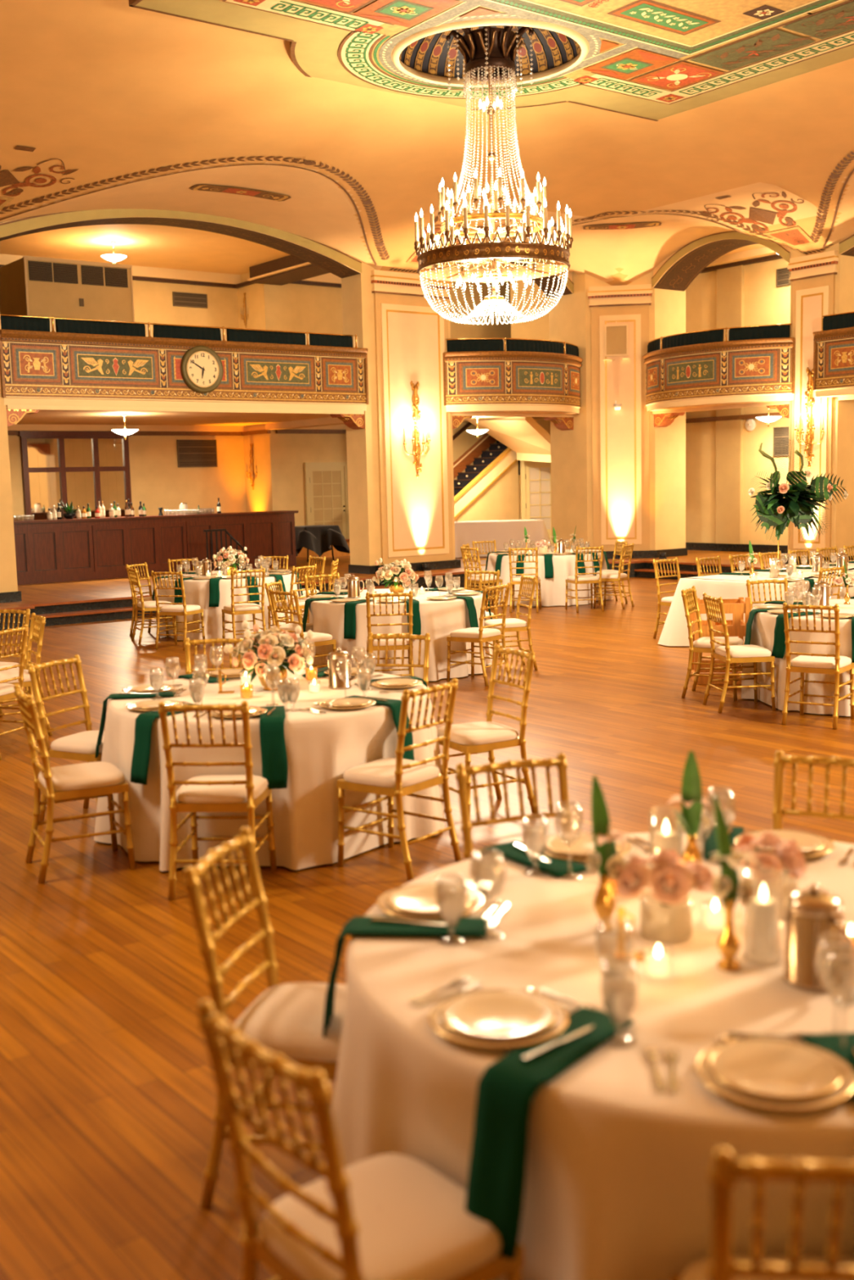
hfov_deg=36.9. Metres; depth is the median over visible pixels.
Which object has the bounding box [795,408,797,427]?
candle
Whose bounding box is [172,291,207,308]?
air vent
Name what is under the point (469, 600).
napkin
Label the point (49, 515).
bottle
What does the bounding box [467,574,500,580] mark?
cushion
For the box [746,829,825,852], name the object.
salad plate
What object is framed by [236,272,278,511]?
wall
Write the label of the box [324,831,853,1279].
tablecloth
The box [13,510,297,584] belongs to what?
bar counter
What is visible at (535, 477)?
glazed door
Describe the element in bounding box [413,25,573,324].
chandelier
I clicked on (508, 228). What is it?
candle
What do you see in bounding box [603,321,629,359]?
framed panel
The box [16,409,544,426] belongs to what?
ceiling
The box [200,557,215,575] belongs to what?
water pitcher
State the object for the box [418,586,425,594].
votive candle
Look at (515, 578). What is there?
cushion
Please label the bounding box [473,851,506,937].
wine glass
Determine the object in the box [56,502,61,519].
bottle
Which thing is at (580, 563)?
napkin
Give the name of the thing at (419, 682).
dinner plate
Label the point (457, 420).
bracket
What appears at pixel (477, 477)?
staircase
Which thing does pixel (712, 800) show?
water goblet
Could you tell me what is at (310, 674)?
votive
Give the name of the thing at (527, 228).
candle
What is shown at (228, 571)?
bowl
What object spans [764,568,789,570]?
dinner plate
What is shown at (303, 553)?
floor
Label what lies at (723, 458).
wall
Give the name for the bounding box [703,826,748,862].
napkin
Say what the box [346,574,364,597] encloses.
water pitcher
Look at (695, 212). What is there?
trim
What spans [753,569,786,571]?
napkin
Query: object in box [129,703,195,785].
napkin
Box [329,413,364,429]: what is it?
bracket
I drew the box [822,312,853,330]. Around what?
drape
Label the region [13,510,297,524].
countertop
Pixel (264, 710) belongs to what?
dinner plate
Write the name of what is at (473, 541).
chair
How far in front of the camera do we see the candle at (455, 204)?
14.26 m
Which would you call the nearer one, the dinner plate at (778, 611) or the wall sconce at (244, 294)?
the dinner plate at (778, 611)
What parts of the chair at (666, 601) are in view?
post, rail, seat, rail, rail, rail, post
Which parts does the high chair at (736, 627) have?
post, rail, post, rail, seat, rail, rail, rail, post, rail, post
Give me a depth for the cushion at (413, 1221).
2.48 m
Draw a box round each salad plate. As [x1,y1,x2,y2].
[126,684,170,692]
[130,699,178,709]
[208,668,248,676]
[213,706,262,716]
[323,697,370,707]
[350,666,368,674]
[374,678,417,686]
[386,884,475,914]
[440,990,556,1038]
[543,832,622,856]
[709,1039,842,1099]
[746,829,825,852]
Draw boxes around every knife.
[119,693,158,694]
[195,673,208,678]
[266,706,275,715]
[358,696,387,701]
[370,917,453,926]
[373,676,411,679]
[513,843,551,863]
[520,1024,595,1062]
[728,827,733,835]
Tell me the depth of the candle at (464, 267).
15.49 m
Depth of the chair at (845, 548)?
17.11 m
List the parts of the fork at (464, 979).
handle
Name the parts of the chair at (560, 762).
post, rail, rail, rail, post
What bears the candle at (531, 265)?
on the chandelier at (489, 53)
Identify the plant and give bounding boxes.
[59,501,77,519]
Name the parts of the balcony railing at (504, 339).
post, rail, post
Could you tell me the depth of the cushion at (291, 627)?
13.00 m
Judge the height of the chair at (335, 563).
0.955 m
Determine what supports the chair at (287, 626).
on the floor at (108, 1090)
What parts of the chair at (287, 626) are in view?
post, rail, post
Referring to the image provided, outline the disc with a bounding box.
[745,418,755,431]
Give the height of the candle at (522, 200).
0.440 m
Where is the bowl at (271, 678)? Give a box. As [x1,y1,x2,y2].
[257,666,287,690]
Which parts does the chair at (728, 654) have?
post, rail, rail, rail, rail, post, seat, leg, leg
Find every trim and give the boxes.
[0,145,78,222]
[0,155,389,265]
[0,246,782,435]
[189,184,290,200]
[389,211,511,272]
[442,209,792,265]
[582,222,661,229]
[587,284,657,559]
[697,191,833,253]
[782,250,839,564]
[810,151,853,247]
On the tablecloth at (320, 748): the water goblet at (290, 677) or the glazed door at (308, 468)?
the water goblet at (290, 677)
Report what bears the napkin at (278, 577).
on the tablecloth at (196, 591)
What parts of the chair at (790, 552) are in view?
post, rail, post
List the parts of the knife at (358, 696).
handle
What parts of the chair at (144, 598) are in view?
post, rail, post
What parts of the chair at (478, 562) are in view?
post, rail, post, seat, leg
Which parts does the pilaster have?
arm, arm, wall sconce, arm, arm, arm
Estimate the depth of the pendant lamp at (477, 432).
27.98 m
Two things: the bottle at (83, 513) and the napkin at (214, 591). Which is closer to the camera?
the napkin at (214, 591)
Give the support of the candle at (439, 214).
on the chandelier at (489, 53)
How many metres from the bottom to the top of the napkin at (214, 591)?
0.345 m
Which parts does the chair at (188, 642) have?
post, rail, rail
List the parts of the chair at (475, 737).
leg, seat, post, rail, rail, rail, rail, post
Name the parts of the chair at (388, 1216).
post, rail, rail, rail, rail, post, seat, leg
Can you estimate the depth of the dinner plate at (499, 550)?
20.67 m
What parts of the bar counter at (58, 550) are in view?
panel, panel, panel, panel, panel, panel, panel, panel, panel, panel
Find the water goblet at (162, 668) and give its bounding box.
[149,667,163,698]
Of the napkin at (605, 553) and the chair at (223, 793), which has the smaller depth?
the chair at (223, 793)
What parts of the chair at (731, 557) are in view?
post, rail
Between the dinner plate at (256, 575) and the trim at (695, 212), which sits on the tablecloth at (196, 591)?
the dinner plate at (256, 575)
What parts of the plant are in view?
pot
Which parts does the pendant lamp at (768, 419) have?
lamp shade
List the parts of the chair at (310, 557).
post, rail, post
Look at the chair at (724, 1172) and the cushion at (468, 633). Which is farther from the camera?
the cushion at (468, 633)
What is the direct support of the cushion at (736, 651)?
on the chair at (728, 654)
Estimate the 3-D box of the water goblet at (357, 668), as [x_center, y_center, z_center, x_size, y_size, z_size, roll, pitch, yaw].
[-0.343,0.237,6.977,0.077,0.168,0.077,-7,9,-40]
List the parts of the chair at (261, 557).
post, rail, post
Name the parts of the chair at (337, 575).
post, rail, post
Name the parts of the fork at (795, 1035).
handle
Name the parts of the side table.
leg, leg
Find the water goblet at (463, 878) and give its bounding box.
[435,872,466,943]
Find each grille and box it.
[27,260,53,281]
[53,262,78,284]
[80,265,103,285]
[104,266,128,287]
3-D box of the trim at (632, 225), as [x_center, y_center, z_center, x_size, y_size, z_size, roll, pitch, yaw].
[3.434,-7.270,22.511,1.360,0.035,0.400,0,7,8]
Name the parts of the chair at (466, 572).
post, rail, rail, post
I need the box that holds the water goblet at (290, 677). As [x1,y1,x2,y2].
[277,677,292,711]
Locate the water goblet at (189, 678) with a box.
[188,678,204,703]
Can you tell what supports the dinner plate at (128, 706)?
on the tablecloth at (320, 748)
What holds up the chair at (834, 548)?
on the floor at (108, 1090)
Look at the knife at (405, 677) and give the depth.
7.55 m
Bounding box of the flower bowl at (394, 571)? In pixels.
[372,558,418,593]
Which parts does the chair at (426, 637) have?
post, rail, rail, post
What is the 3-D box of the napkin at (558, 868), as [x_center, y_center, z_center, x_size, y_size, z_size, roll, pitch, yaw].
[0.309,0.830,3.999,0.146,0.335,0.446,-6,8,-33]
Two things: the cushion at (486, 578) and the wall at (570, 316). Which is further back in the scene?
the wall at (570, 316)
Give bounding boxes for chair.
[0,608,30,716]
[0,613,52,735]
[0,624,27,759]
[13,684,135,883]
[27,654,104,821]
[125,562,159,637]
[127,566,174,644]
[151,570,204,649]
[157,700,276,899]
[167,557,198,572]
[182,826,346,1209]
[183,637,249,674]
[196,999,524,1279]
[221,568,265,647]
[259,555,288,569]
[264,579,312,662]
[266,564,316,629]
[268,588,336,669]
[299,555,325,609]
[299,558,338,622]
[303,572,340,648]
[336,677,461,881]
[365,591,413,676]
[367,631,430,687]
[436,644,535,816]
[446,582,511,686]
[455,752,571,860]
[460,546,503,608]
[462,542,496,604]
[464,569,501,656]
[471,539,496,588]
[484,573,537,670]
[508,546,541,612]
[564,545,604,612]
[592,540,627,604]
[593,542,634,608]
[653,557,680,638]
[671,1146,853,1279]
[680,586,744,701]
[689,596,751,684]
[695,555,722,576]
[702,592,775,713]
[728,554,754,573]
[746,577,788,611]
[758,550,782,569]
[771,750,853,844]
[782,602,853,728]
[787,548,811,565]
[816,546,837,562]
[817,564,844,599]
[843,545,853,561]
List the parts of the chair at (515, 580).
post, leg, rail, rail, rail, rail, seat, post, leg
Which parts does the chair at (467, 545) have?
post, post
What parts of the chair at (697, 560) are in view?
post, rail, rail, post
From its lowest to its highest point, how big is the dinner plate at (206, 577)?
0.021 m
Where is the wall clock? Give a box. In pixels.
[180,345,223,393]
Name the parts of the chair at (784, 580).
post, rail, rail, post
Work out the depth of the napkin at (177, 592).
16.16 m
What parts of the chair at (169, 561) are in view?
post, rail, post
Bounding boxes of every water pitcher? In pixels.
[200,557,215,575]
[326,647,359,689]
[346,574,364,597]
[556,537,566,553]
[808,551,823,572]
[813,579,832,605]
[835,551,848,571]
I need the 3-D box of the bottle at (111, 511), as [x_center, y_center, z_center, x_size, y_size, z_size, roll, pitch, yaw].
[-5.811,-2.381,23.568,0.094,0.250,0.094,-7,9,-37]
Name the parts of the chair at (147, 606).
post, post, seat, leg, leg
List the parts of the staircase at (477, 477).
handrail, skirting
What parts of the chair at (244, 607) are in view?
leg, post, seat, rail, rail, rail, rail, leg, post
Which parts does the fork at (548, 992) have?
handle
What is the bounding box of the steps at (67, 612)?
[0,560,780,630]
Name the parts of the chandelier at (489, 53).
bulb, bulb, bulb, bulb, bulb, bulb, bulb, bulb, bulb, crown, bulb, stem, frame, bulb, bulb, bulb, bulb, bulb, bulb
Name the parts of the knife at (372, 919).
handle, blade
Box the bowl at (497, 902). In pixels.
[492,899,502,905]
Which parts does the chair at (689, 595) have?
post, rail, rail, rail, post, seat, leg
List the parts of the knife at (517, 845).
handle, blade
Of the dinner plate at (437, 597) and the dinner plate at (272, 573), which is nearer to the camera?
the dinner plate at (437, 597)
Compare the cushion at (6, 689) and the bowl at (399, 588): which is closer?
the cushion at (6, 689)
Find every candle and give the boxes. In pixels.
[240,671,251,684]
[307,678,320,693]
[404,423,405,442]
[412,419,413,438]
[412,589,417,595]
[413,213,419,252]
[418,208,425,248]
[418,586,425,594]
[422,423,424,441]
[423,231,426,269]
[425,423,427,441]
[426,223,431,250]
[427,420,429,438]
[429,204,435,244]
[435,240,440,274]
[437,183,442,222]
[440,178,445,217]
[443,234,447,263]
[444,201,450,241]
[446,187,449,210]
[448,196,453,228]
[449,189,453,226]
[449,217,453,244]
[453,172,458,213]
[459,227,462,263]
[462,191,465,227]
[462,198,468,239]
[462,241,467,276]
[466,183,471,223]
[473,168,479,209]
[482,195,486,225]
[483,195,489,237]
[485,217,488,242]
[487,203,491,238]
[493,181,498,222]
[496,240,501,273]
[497,167,503,208]
[504,191,510,222]
[504,195,511,237]
[511,199,517,236]
[519,184,524,222]
[520,168,525,209]
[522,213,526,242]
[524,186,528,205]
[524,196,531,237]
[528,236,533,274]
[529,193,533,232]
[533,186,537,226]
[533,232,536,261]
[535,172,542,213]
[537,183,543,217]
[542,177,547,210]
[542,198,548,239]
[547,221,551,244]
[550,217,554,244]
[551,231,557,268]
[555,201,561,241]
[560,223,564,247]
[564,204,570,244]
[568,208,573,248]
[643,943,673,979]
[648,806,683,887]
[701,897,724,930]
[742,866,784,965]
[750,573,757,580]
[769,558,778,577]
[787,553,796,572]
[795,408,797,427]
[796,571,803,577]
[797,412,799,431]
[801,411,803,430]
[813,407,814,426]
[822,410,823,430]
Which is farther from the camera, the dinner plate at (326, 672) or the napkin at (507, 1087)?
the dinner plate at (326, 672)
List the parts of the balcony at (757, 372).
painted panel, painted panel, painted panel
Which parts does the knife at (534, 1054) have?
handle, blade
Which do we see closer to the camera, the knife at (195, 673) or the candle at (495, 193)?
the knife at (195, 673)
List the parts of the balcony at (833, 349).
painted panel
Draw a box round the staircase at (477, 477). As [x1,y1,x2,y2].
[452,422,519,518]
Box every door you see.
[303,462,349,538]
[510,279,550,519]
[520,460,551,544]
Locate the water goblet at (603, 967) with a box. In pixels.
[600,957,637,1045]
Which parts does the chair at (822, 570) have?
post, rail, post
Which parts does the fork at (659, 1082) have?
handle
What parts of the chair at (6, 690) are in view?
seat, rail, rail, rail, rail, post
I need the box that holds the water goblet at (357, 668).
[356,668,370,696]
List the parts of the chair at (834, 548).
rail, post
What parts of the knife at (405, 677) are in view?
handle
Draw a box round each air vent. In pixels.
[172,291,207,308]
[176,440,217,467]
[773,426,789,456]
[776,267,791,287]
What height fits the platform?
0.300 m
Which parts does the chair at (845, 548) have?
post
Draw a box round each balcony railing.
[0,314,357,347]
[445,337,577,354]
[648,323,791,349]
[822,311,853,316]
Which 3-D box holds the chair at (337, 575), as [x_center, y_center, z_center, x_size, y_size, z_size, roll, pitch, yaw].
[-1.049,-0.237,13.974,0.439,0.955,0.506,-5,8,-28]
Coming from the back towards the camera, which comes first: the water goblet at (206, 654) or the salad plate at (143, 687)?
the water goblet at (206, 654)
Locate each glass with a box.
[157,507,163,515]
[164,657,180,696]
[208,646,223,683]
[263,664,279,705]
[469,850,502,935]
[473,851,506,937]
[555,803,583,878]
[595,920,633,1017]
[706,787,734,824]
[707,790,736,863]
[815,933,853,1034]
[822,945,853,1045]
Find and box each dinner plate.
[121,684,174,693]
[125,700,183,711]
[168,576,191,579]
[184,570,201,573]
[192,576,216,579]
[204,671,253,678]
[210,706,266,719]
[222,575,245,578]
[246,574,269,577]
[249,568,269,570]
[267,572,291,574]
[268,568,289,572]
[307,595,337,598]
[318,699,376,710]
[324,668,373,676]
[329,598,360,602]
[330,589,347,592]
[370,680,422,688]
[376,599,406,603]
[377,883,485,919]
[426,595,456,600]
[428,988,568,1048]
[437,586,465,591]
[452,591,480,595]
[495,550,512,551]
[495,552,512,554]
[527,553,546,555]
[535,832,631,861]
[552,552,571,555]
[581,551,598,552]
[695,1037,853,1110]
[731,570,757,573]
[734,830,834,857]
[754,604,782,608]
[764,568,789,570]
[767,608,804,614]
[773,577,801,582]
[782,598,813,603]
[795,564,812,567]
[809,574,836,577]
[817,613,853,618]
[823,562,835,564]
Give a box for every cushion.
[0,661,18,671]
[0,669,30,683]
[0,683,14,695]
[38,761,124,791]
[50,730,104,753]
[137,595,155,602]
[137,600,171,608]
[160,604,200,612]
[175,774,268,803]
[222,603,261,611]
[233,982,346,1062]
[260,1153,502,1279]
[275,599,305,606]
[279,622,312,631]
[294,631,332,642]
[299,588,319,595]
[342,757,439,787]
[366,638,408,645]
[436,721,518,745]
[449,627,500,638]
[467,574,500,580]
[484,611,493,618]
[484,617,527,627]
[511,575,539,581]
[567,574,599,581]
[592,569,621,574]
[595,573,626,578]
[661,595,673,602]
[679,1256,853,1279]
[693,636,743,648]
[715,644,771,657]
[791,655,851,668]
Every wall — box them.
[8,280,246,520]
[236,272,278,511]
[269,283,346,532]
[449,281,511,479]
[454,460,519,521]
[548,270,685,550]
[651,231,853,557]
[685,257,790,545]
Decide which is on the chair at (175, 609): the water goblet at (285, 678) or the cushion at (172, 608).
the cushion at (172, 608)
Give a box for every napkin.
[94,691,175,757]
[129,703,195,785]
[151,575,184,600]
[173,577,194,603]
[177,673,228,682]
[182,572,198,573]
[208,577,222,607]
[241,575,259,604]
[259,705,288,789]
[268,574,286,599]
[269,571,302,595]
[302,596,345,632]
[302,666,328,677]
[315,591,347,595]
[322,915,488,1037]
[343,599,373,639]
[343,695,414,760]
[356,675,431,703]
[402,598,421,635]
[425,586,448,591]
[444,595,478,627]
[448,591,492,619]
[464,1006,634,1259]
[479,840,587,877]
[484,551,512,570]
[494,553,516,575]
[515,553,528,576]
[544,553,553,577]
[571,552,585,575]
[586,552,599,575]
[600,551,609,569]
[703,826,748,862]
[719,572,750,574]
[744,608,797,644]
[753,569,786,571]
[764,600,808,604]
[771,611,820,658]
[782,566,812,568]
[788,577,814,599]
[799,1031,853,1097]
[823,564,835,565]
[851,615,853,662]
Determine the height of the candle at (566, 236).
0.440 m
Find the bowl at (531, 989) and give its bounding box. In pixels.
[523,987,540,994]
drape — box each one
[0,315,49,331]
[54,317,145,337]
[152,324,221,340]
[226,327,306,345]
[309,333,352,347]
[446,339,503,351]
[506,337,564,353]
[565,343,578,356]
[647,338,660,352]
[662,328,724,349]
[728,323,790,341]
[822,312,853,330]
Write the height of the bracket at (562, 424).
0.290 m
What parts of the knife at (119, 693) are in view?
handle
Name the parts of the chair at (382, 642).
leg, post, seat, rail, rail, rail, rail, leg, post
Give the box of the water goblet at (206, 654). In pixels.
[194,653,207,682]
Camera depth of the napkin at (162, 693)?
7.20 m
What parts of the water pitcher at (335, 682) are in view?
lid, handle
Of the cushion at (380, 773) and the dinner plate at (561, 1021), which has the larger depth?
the cushion at (380, 773)
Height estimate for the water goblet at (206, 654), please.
0.168 m
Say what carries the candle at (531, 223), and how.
on the chandelier at (489, 53)
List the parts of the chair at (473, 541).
post, rail, post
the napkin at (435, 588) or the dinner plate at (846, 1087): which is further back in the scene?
the napkin at (435, 588)
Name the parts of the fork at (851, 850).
handle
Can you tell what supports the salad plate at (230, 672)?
on the dinner plate at (229, 677)
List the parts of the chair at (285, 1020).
post, rail, rail, rail, rail, post, seat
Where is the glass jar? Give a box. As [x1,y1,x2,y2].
[178,502,187,514]
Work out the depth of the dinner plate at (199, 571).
17.57 m
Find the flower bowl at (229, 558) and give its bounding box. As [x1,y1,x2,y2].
[212,546,248,575]
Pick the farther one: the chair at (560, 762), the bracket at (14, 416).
the bracket at (14, 416)
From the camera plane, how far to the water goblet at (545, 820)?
3.82 m
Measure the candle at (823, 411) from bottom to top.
0.345 m
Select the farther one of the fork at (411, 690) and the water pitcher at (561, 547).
the water pitcher at (561, 547)
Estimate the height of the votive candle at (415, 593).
0.078 m
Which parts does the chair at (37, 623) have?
seat, rail, post, rail, rail, post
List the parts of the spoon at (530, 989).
handle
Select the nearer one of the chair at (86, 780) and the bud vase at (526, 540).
the chair at (86, 780)
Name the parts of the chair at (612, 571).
leg, post, rail, post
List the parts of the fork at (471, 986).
handle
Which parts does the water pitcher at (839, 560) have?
lid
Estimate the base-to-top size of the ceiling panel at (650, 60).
0.175 m
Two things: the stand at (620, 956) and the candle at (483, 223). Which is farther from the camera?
the candle at (483, 223)
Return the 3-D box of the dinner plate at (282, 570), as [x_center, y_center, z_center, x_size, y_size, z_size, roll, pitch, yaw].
[-1.998,-0.934,17.305,0.302,0.021,0.302,-5,8,-27]
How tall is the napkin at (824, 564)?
0.325 m
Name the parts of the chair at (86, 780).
rail, post, rail, rail, rail, post, seat, leg, leg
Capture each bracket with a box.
[5,406,39,426]
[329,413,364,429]
[452,415,472,429]
[543,417,573,431]
[653,412,684,426]
[766,404,789,417]
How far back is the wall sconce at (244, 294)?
29.11 m
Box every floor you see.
[0,577,853,1279]
[296,538,350,557]
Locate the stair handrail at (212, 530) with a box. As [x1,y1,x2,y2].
[203,528,248,570]
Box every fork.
[297,708,322,713]
[304,707,325,713]
[360,674,381,678]
[379,689,412,692]
[409,976,471,1003]
[414,982,483,1006]
[429,881,491,889]
[432,880,497,884]
[487,903,509,927]
[540,987,604,1012]
[578,869,598,874]
[626,836,650,852]
[633,836,650,844]
[644,1047,663,1092]
[666,1048,678,1093]
[726,1032,817,1038]
[838,847,853,865]
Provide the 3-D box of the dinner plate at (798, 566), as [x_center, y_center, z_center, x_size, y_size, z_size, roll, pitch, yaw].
[4.659,-0.900,15.721,0.302,0.021,0.302,-7,9,-37]
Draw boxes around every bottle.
[46,508,52,519]
[51,505,57,519]
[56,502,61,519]
[75,505,80,519]
[81,506,86,518]
[85,503,90,518]
[94,506,99,518]
[97,499,102,518]
[101,501,105,517]
[108,503,114,517]
[112,501,117,517]
[116,503,120,517]
[124,500,128,516]
[127,498,131,516]
[130,502,134,516]
[137,501,143,516]
[142,503,146,515]
[217,497,221,513]
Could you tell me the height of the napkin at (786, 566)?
0.325 m
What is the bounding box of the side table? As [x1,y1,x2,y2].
[306,545,333,562]
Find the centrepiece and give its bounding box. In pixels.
[748,439,848,577]
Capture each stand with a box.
[217,670,234,693]
[613,906,651,962]
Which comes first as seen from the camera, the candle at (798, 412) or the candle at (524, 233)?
the candle at (524, 233)
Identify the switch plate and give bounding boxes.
[79,297,84,306]
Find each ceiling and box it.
[0,0,853,285]
[0,224,765,282]
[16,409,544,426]
[391,17,589,87]
[466,416,551,462]
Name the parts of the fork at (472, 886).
handle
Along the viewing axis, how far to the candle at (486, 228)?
13.85 m
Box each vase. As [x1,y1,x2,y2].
[523,526,529,553]
[535,539,550,553]
[551,527,558,552]
[568,525,576,551]
[582,775,635,933]
[615,848,715,942]
[666,751,710,884]
[707,794,759,971]
[731,831,808,919]
[747,540,757,577]
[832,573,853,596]
[840,558,853,604]
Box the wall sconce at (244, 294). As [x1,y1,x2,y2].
[240,292,248,328]
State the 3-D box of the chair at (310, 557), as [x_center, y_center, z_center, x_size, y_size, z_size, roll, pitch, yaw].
[-1.674,-0.663,17.513,0.506,0.955,0.439,-6,9,-35]
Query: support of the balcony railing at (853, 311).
on the balcony at (833, 349)
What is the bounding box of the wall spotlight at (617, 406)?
[613,400,622,409]
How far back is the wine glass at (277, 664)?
6.85 m
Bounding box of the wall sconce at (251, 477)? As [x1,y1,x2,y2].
[245,443,257,489]
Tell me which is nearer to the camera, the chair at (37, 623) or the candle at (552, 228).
the chair at (37, 623)
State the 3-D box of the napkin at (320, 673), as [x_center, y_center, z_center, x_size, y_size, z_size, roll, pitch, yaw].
[-0.616,0.357,8.019,0.138,0.345,0.453,1,8,21]
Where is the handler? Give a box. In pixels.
[0,255,134,332]
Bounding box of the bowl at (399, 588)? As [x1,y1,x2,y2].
[388,582,404,593]
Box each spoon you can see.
[483,899,502,918]
[523,987,575,1011]
[716,1035,739,1041]
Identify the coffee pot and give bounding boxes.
[782,883,851,991]
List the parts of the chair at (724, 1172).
seat, post, rail, rail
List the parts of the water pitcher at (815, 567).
lid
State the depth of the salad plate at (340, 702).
6.76 m
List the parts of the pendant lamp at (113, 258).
rod, lamp shade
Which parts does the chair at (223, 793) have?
post, leg, rail, rail, rail, rail, seat, post, leg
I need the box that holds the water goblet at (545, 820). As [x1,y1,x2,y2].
[522,814,547,874]
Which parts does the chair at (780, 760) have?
post, rail, rail, rail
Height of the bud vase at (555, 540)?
0.401 m
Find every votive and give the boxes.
[240,682,253,698]
[305,666,317,680]
[608,871,618,894]
[843,923,853,961]
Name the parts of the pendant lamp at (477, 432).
lamp shade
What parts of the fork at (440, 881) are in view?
handle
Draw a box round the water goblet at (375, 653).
[363,653,376,675]
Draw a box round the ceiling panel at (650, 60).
[128,0,853,121]
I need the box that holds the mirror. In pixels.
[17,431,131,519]
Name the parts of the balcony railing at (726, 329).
post, post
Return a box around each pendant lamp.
[100,240,126,263]
[111,413,138,439]
[466,417,488,438]
[755,408,782,426]
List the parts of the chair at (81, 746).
post, rail, rail, rail, rail, seat, post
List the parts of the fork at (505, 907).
handle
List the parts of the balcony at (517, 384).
painted panel, painted panel, painted panel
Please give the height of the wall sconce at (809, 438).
1.729 m
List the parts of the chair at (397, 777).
leg, seat, leg, post, rail, rail, rail, rail, post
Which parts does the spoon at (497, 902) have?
handle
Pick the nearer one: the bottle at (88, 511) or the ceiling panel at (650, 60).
the ceiling panel at (650, 60)
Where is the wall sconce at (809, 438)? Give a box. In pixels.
[794,367,824,467]
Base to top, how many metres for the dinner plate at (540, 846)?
0.021 m
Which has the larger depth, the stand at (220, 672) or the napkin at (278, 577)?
the napkin at (278, 577)
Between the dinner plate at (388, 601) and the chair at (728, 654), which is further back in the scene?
the dinner plate at (388, 601)
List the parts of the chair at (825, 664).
post, leg, rail, rail, rail, rail, seat, post, leg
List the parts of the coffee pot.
lid, handle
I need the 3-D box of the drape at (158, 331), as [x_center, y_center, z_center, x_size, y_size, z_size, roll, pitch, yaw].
[-3.832,-4.923,20.454,1.175,0.227,0.082,-7,9,-37]
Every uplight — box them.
[420,564,430,571]
[658,552,666,559]
[800,558,808,564]
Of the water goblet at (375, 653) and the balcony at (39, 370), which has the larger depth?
the balcony at (39, 370)
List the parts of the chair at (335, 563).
post, post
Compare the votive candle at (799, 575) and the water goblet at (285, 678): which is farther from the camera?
the votive candle at (799, 575)
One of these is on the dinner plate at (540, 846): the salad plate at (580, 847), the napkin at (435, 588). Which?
the salad plate at (580, 847)
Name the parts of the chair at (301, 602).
leg, seat, post, rail, rail, rail, post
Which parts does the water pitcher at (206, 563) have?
lid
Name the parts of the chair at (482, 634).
leg, leg, seat, post, rail, rail, rail, rail, post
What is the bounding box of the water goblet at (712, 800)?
[696,800,714,855]
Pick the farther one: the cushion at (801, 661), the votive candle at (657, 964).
the cushion at (801, 661)
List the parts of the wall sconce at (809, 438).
arm, arm, arm, arm, arm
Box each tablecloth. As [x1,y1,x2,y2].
[93,669,444,871]
[157,569,303,639]
[294,524,350,555]
[305,587,490,680]
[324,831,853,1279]
[454,519,551,557]
[484,549,613,606]
[657,562,853,646]
[741,599,853,715]
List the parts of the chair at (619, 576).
leg, leg, seat, post, rail, post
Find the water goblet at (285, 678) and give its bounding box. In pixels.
[284,678,299,711]
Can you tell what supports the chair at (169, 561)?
on the floor at (108, 1090)
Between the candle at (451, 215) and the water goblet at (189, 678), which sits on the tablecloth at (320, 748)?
the water goblet at (189, 678)
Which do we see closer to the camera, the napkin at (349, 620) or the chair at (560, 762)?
the chair at (560, 762)
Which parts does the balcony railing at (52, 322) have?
post, post, rail, post, post, post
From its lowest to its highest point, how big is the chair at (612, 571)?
0.955 m
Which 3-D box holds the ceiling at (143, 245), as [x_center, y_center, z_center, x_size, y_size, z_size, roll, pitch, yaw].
[2.184,-7.342,20.918,26.000,0.470,21.600,-7,9,-37]
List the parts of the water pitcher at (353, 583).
lid, handle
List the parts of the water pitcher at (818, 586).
lid, handle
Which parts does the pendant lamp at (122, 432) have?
rod, lamp shade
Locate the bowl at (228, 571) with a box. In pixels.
[224,565,237,575]
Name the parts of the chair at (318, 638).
post, rail, rail, rail, rail, post, seat, leg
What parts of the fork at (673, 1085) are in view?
handle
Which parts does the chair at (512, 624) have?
seat, post, rail, rail, rail, rail, post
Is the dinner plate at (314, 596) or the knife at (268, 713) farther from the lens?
the dinner plate at (314, 596)
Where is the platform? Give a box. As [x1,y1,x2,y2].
[0,550,797,606]
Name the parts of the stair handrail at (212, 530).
rail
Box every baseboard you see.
[0,547,853,603]
[685,542,787,553]
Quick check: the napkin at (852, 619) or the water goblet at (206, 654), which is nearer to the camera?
the water goblet at (206, 654)
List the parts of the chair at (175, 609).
post, rail, rail, rail, rail, leg, seat, post, leg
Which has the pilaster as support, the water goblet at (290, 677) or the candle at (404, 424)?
the candle at (404, 424)
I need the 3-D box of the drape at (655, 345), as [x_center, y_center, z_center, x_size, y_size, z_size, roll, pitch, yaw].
[4.352,-5.645,24.586,0.092,0.242,0.916,-2,7,-4]
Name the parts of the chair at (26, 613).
rail, rail, rail, post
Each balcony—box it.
[0,328,368,414]
[442,351,582,417]
[643,337,795,414]
[813,327,853,400]
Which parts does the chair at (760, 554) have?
post, rail, post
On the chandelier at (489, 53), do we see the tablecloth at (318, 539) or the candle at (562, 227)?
the candle at (562, 227)
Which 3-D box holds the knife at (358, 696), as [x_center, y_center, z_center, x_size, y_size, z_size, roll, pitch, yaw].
[-0.291,0.315,6.863,0.016,0.006,0.225,-8,10,-44]
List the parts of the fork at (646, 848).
handle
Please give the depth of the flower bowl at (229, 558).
16.75 m
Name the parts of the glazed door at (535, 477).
door frame, glass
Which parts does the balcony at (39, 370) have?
painted panel, painted panel, painted panel, painted panel, painted panel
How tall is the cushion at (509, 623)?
0.059 m
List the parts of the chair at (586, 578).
leg, post, seat, rail, rail, rail, rail, leg, post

